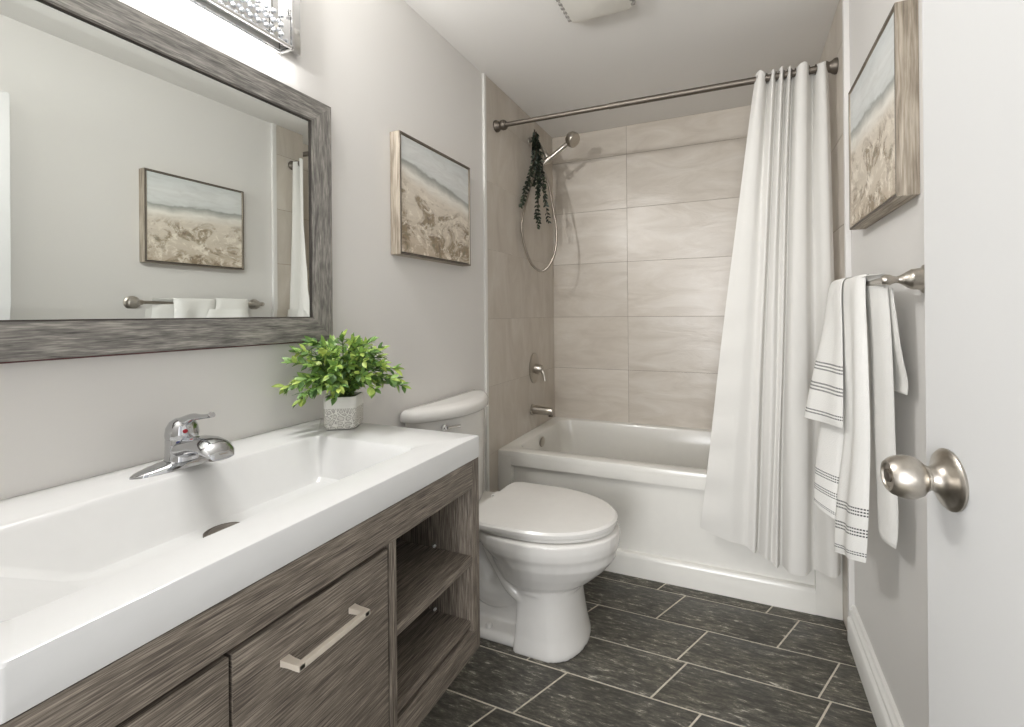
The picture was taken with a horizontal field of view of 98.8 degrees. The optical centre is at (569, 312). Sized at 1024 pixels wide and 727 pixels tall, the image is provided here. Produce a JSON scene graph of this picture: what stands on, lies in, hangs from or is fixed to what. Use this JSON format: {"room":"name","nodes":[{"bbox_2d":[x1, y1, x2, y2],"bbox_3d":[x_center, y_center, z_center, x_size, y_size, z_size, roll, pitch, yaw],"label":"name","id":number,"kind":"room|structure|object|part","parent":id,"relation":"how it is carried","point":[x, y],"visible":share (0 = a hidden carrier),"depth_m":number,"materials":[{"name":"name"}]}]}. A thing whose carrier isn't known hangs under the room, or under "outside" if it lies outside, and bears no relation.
{"room":"bathroom","nodes":[
{"label":"bathroom","id":0,"kind":"room"},
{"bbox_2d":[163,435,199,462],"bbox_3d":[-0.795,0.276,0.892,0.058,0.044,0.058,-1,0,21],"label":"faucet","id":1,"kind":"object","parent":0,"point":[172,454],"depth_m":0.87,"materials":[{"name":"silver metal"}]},
{"bbox_2d":[0,0,485,499],"bbox_3d":[-0.653,0.016,1.661,0.100,2.470,2.954,-1,0,21],"label":"wall","id":2,"kind":"structure","parent":0,"point":[380,68],"depth_m":1.36,"materials":[{"name":"white paint"}]},
{"bbox_2d":[0,0,332,363],"bbox_3d":[-0.866,-0.264,0.928,0.030,0.698,0.805,-1,0,21],"label":"wall mirror","id":3,"kind":"object","parent":2,"relation":"attached to","point":[161,190],"visible":0.98,"depth_m":0.89,"materials":[{"name":"grey wood"}]},
{"bbox_2d":[0,457,479,726],"bbox_3d":[-0.600,0.605,0.831,0.576,0.476,0.765,-1,0,21],"label":"vanity cabinet","id":4,"kind":"object","parent":2,"relation":"attached to","point":[372,625],"visible":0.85,"depth_m":0.69,"materials":[{"name":"laminate"}]},
{"bbox_3d":[-0.473,0.609,0.482,0.018,0.338,0.166,-1,0,21],"label":"drawer","id":5,"kind":"part","parent":4,"relation":"part of","materials":[{"name":"laminate"}]},
{"bbox_2d":[0,419,478,724],"bbox_3d":[-0.618,0.362,0.837,0.544,0.102,0.766,-1,0,21],"label":"vanity sink","id":6,"kind":"object","parent":4,"relation":"in","point":[93,570],"visible":0.99,"depth_m":0.69,"materials":[{"name":"white ceramic"}]},
{"bbox_2d":[129,412,233,479],"bbox_3d":[-0.748,0.254,0.874,0.160,0.116,0.166,-1,0,21],"label":"sink faucet","id":7,"kind":"object","parent":6,"relation":"on","point":[184,448],"visible":1,"depth_m":0.86,"materials":[{"name":"chrome"},{"name":"red plastic"}]},
{"bbox_3d":[-0.795,0.301,0.892,0.057,0.022,0.166,-1,0,21],"label":"plate","id":8,"kind":"part","parent":7,"relation":"part of","materials":[{"name":"silver metal"}]},
{"bbox_3d":[-0.762,0.225,0.879,0.126,0.058,0.054,-1,0,21],"label":"lever","id":9,"kind":"part","parent":7,"relation":"part of","materials":[{"name":"silver metal"}]},
{"bbox_3d":[-0.734,0.271,0.869,0.131,0.052,0.057,-1,0,21],"label":"spout","id":10,"kind":"part","parent":7,"relation":"part of","materials":[{"name":"silver metal"}]},
{"bbox_2d":[271,329,410,429],"bbox_3d":[-0.609,0.176,1.187,0.310,0.269,0.305,-1,0,21],"label":"potted plant","id":11,"kind":"object","parent":6,"relation":"on","point":[341,376],"visible":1,"depth_m":1.15,"materials":[{"name":"green plant"}]},
{"bbox_3d":[-0.617,0.267,1.189,0.083,0.087,0.083,-1,0,-9],"label":"pot","id":12,"kind":"part","parent":11,"relation":"part of","materials":[{"name":"ceramic"}]},
{"bbox_3d":[-0.394,0.609,0.688,0.018,0.338,0.267,-1,0,21],"label":"drawer","id":13,"kind":"part","parent":4,"relation":"part of","materials":[{"name":"laminate"}]},
{"bbox_3d":[-0.372,0.498,0.673,0.036,0.010,0.130,-1,0,21],"label":"drawer pull","id":14,"kind":"part","parent":4,"relation":"part of","materials":[{"name":"silver metal"}]},
{"bbox_2d":[396,539,471,635],"bbox_3d":[-0.531,0.611,1.044,0.524,0.020,0.257,-1,0,21],"label":"shelf","id":15,"kind":"object","parent":4,"relation":"attached to","point":[425,569],"depth_m":1.01,"materials":[{"name":"laminate"}]},
{"bbox_2d":[186,0,300,56],"bbox_3d":[-0.850,-0.820,0.918,0.078,0.264,0.640,-1,0,21],"label":"vanity light","id":16,"kind":"object","parent":2,"relation":"attached to","point":[277,21],"visible":1,"depth_m":1.11,"materials":[{"name":"glass"}]},
{"bbox_3d":[-0.749,-0.820,1.145,0.045,0.257,0.002,-1,0,21],"label":"plate","id":17,"kind":"part","parent":16,"relation":"part of","materials":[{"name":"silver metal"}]},
{"bbox_2d":[390,130,470,265],"bbox_3d":[-0.544,-0.428,1.752,0.045,0.439,0.437,-1,0,21],"label":"framed painting","id":18,"kind":"object","parent":2,"relation":"attached to","point":[430,189],"visible":1,"depth_m":1.69},
{"bbox_2d":[482,73,489,490],"bbox_3d":[-0.411,0.014,2.133,0.012,2.370,0.018,-1,0,21],"label":"trim","id":19,"kind":"structure","parent":2,"relation":"attached to","point":[483,74],"depth_m":2.13,"materials":[{"name":"white paint"}]},
{"bbox_2d":[486,76,554,491],"bbox_3d":[-0.261,0.013,2.529,0.010,2.370,0.832,-1,0,21],"label":"wall tiles","id":20,"kind":"structure","parent":2,"relation":"attached to","point":[520,297],"depth_m":2.40,"materials":[{"name":"beige tile"}]},
{"bbox_2d":[529,353,546,382],"bbox_3d":[-0.176,0.333,2.608,0.086,0.184,0.136,-1,0,21],"label":"shower valve","id":21,"kind":"object","parent":20,"relation":"attached to","point":[535,367],"visible":1,"depth_m":2.59,"materials":[{"name":"silver metal"}]},
{"bbox_3d":[-0.210,0.333,2.622,0.013,0.184,0.136,-1,0,21],"label":"valve plate","id":22,"kind":"part","parent":21,"relation":"part of","materials":[{"name":"silver metal"}]},
{"bbox_3d":[-0.170,0.358,2.606,0.075,0.104,0.060,-1,0,21],"label":"valve lever","id":23,"kind":"part","parent":21,"relation":"part of","materials":[{"name":"silver metal"}]},
{"bbox_2d":[528,136,552,163],"bbox_3d":[-0.169,-0.966,2.579,0.144,0.182,0.060,-1,0,21],"label":"shower arm","id":24,"kind":"object","parent":20,"relation":"attached to","point":[548,159],"visible":0.7,"depth_m":2.56,"materials":[{"name":"silver metal"}]},
{"bbox_2d":[518,130,550,228],"bbox_3d":[-0.198,-0.781,2.500,0.131,0.588,0.185,-1,0,21],"label":"greenery","id":25,"kind":"object","parent":24,"relation":"hanging from","point":[536,144],"visible":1,"depth_m":2.55,"materials":[{"name":"green plant"}]},
{"bbox_2d":[530,404,554,416],"bbox_3d":[-0.161,0.576,2.574,0.138,0.068,0.068,-1,0,21],"label":"tub spout","id":26,"kind":"object","parent":20,"relation":"attached to","point":[534,409],"visible":1,"depth_m":2.56,"materials":[{"name":"silver metal"}]},
{"bbox_2d":[521,131,579,271],"bbox_3d":[-0.112,-0.638,2.520,0.344,0.805,0.133,-1,0,-4],"label":"shower","id":27,"kind":"object","parent":20,"relation":"attached to","point":[572,139],"visible":0.97,"depth_m":2.52,"materials":[{"name":"silver metal"}]},
{"bbox_3d":[-0.076,-0.939,2.543,0.178,0.127,0.032,-1,0,21],"label":"handle","id":28,"kind":"part","parent":27,"relation":"part of","materials":[{"name":"silver metal"}]},
{"bbox_2d":[493,57,838,132],"bbox_3d":[0.330,-0.959,1.962,1.517,0.066,0.060,-1,0,21],"label":"curtain rod","id":29,"kind":"object","parent":20,"relation":"attached to","point":[832,66],"visible":0.88,"depth_m":1.93,"materials":[{"name":"silver metal"}]},
{"bbox_2d":[700,61,840,577],"bbox_3d":[0.784,0.009,1.757,0.509,1.990,0.122,-1,0,21],"label":"shower curtain","id":30,"kind":"object","parent":29,"relation":"hanging from","point":[759,494],"visible":0.85,"depth_m":1.73,"materials":[{"name":"white fabric"}]},
{"bbox_2d":[404,0,838,137],"bbox_3d":[0.103,-1.226,1.368,1.743,0.100,2.954,-1,0,21],"label":"ceiling","id":31,"kind":"structure","parent":0,"point":[544,62],"depth_m":1.94,"materials":[{"name":"white paint"}]},
{"bbox_2d":[556,0,635,22],"bbox_3d":[0.082,-1.162,1.575,0.271,0.028,0.262,-1,0,21],"label":"exhaust fan","id":32,"kind":"object","parent":31,"relation":"attached to","point":[575,11],"visible":1,"depth_m":1.64,"materials":[{"name":"plastic"}]},
{"bbox_2d":[418,570,876,726],"bbox_3d":[-0.036,1.220,0.945,1.643,0.050,3.654,-1,0,21],"label":"floor","id":33,"kind":"structure","parent":0,"point":[655,654],"depth_m":1.44,"materials":[{"name":"tile"}]},
{"bbox_2d":[400,390,619,662],"bbox_3d":[-0.177,0.772,1.663,0.745,0.848,0.476,-1,0,21],"label":"toilet","id":34,"kind":"object","parent":33,"relation":"on","point":[539,545],"visible":0.83,"depth_m":1.53,"materials":[{"name":"ceramic"}]},
{"bbox_3d":[-0.449,0.374,1.766,0.170,0.048,0.476,-1,0,21],"label":"tank lid","id":35,"kind":"part","parent":34,"relation":"part of","materials":[{"name":"ceramic"}]},
{"bbox_3d":[-0.452,0.593,1.768,0.148,0.388,0.440,-1,0,21],"label":"tank","id":36,"kind":"part","parent":34,"relation":"part of","materials":[{"name":"ceramic"}]},
{"bbox_3d":[-0.446,0.427,1.637,0.025,0.026,0.079,-1,0,35],"label":"flush lever","id":37,"kind":"part","parent":34,"relation":"part of","materials":[{"name":"silver metal"}]},
{"bbox_3d":[-0.077,0.763,1.635,0.508,0.014,0.374,-1,0,21],"label":"seat","id":38,"kind":"part","parent":34,"relation":"part of","materials":[{"name":"plastic"}]},
{"bbox_3d":[-0.077,0.740,1.635,0.521,0.030,0.394,-1,0,21],"label":"lid","id":39,"kind":"part","parent":34,"relation":"part of","materials":[{"name":"plastic"}]},
{"bbox_3d":[-0.165,0.985,1.669,0.729,0.424,0.403,-1,0,21],"label":"bowl","id":40,"kind":"part","parent":34,"relation":"part of","materials":[{"name":"ceramic"}]},
{"bbox_2d":[498,417,842,619],"bbox_3d":[0.475,0.940,2.294,1.515,0.503,0.746,-1,0,21],"label":"bathtub","id":41,"kind":"object","parent":33,"relation":"on","point":[653,477],"visible":0.59,"depth_m":1.97,"materials":[{"name":"ceramic"}]},
{"bbox_3d":[-0.159,0.746,2.515,0.018,0.062,0.062,-1,0,21],"label":"overflow plate","id":42,"kind":"part","parent":41,"relation":"part of","materials":[{"name":"silver metal"}]},
{"bbox_2d":[849,0,928,726],"bbox_3d":[0.881,0.002,1.073,0.100,2.470,2.954,-1,0,21],"label":"wall","id":43,"kind":"structure","parent":0,"point":[891,588],"depth_m":1.11,"materials":[{"name":"white paint"}]},
{"bbox_2d":[819,0,847,628],"bbox_3d":[1.168,0.000,1.982,0.016,2.370,0.831,-1,0,21],"label":"wall tiles","id":44,"kind":"structure","parent":43,"relation":"attached to","point":[832,49],"depth_m":1.69,"materials":[{"name":"beige stone"}]},
{"bbox_2d":[842,0,854,615],"bbox_3d":[1.014,0.001,1.584,0.018,2.370,0.024,-1,0,21],"label":"trim","id":45,"kind":"structure","parent":43,"relation":"attached to","point":[845,3],"depth_m":1.57,"materials":[{"name":"white"}]},
{"bbox_2d":[847,605,903,726],"bbox_3d":[0.679,1.121,0.690,0.025,0.134,1.890,-1,0,21],"label":"baseboard","id":46,"kind":"structure","parent":43,"relation":"attached to","point":[884,710],"depth_m":1.32,"materials":[{"name":"white paint"}]},
{"bbox_2d":[848,0,919,229],"bbox_3d":[0.847,-0.491,1.198,0.045,0.445,0.445,-1,0,21],"label":"framed painting","id":47,"kind":"object","parent":43,"relation":"attached to","point":[884,128],"visible":1,"depth_m":1.07},
{"bbox_2d":[866,265,924,292],"bbox_3d":[0.840,-0.075,1.226,0.085,0.062,0.614,-1,0,21],"label":"towel bar","id":48,"kind":"object","parent":43,"relation":"attached to","point":[914,279],"visible":0.44,"depth_m":0.96,"materials":[{"name":"silver metal"}]},
{"bbox_2d":[804,273,907,562],"bbox_3d":[0.779,0.299,1.218,0.126,0.803,0.429,-1,0,14],"label":"bath towel","id":49,"kind":"object","parent":48,"relation":"hanging from","point":[838,395],"visible":0.98,"depth_m":1.14,"materials":[{"name":"white fabric"}]},
{"bbox_3d":[0.625,0.006,2.699,1.543,2.470,0.100,-1,0,21],"label":"wall","id":50,"kind":"structure","parent":0,"visible":0},
{"bbox_2d":[552,105,750,429],"bbox_3d":[0.605,0.006,2.648,1.531,2.370,0.010,-1,0,21],"label":"wall tiles","id":51,"kind":"structure","parent":50,"relation":"attached to","point":[646,213],"depth_m":2.69,"materials":[{"name":"beige tile"}]},
{"bbox_3d":[-0.396,0.012,0.034,1.543,2.370,0.100,-1,0,21],"label":"wall","id":52,"kind":"structure","parent":0,"visible":0},
{"bbox_2d":[880,0,1023,726],"bbox_3d":[0.395,0.169,0.242,0.107,2.018,0.800,-1,0,14],"label":"door","id":53,"kind":"structure","parent":52,"relation":"in","point":[972,476],"depth_m":0.52,"materials":[{"name":"grey paint"}]},
{"bbox_3d":[0.465,0.219,0.582,0.079,0.079,0.078,-1,0,21],"label":"knob","id":54,"kind":"part","parent":53,"relation":"part of","materials":[{"name":"silver metal"}]}
]}

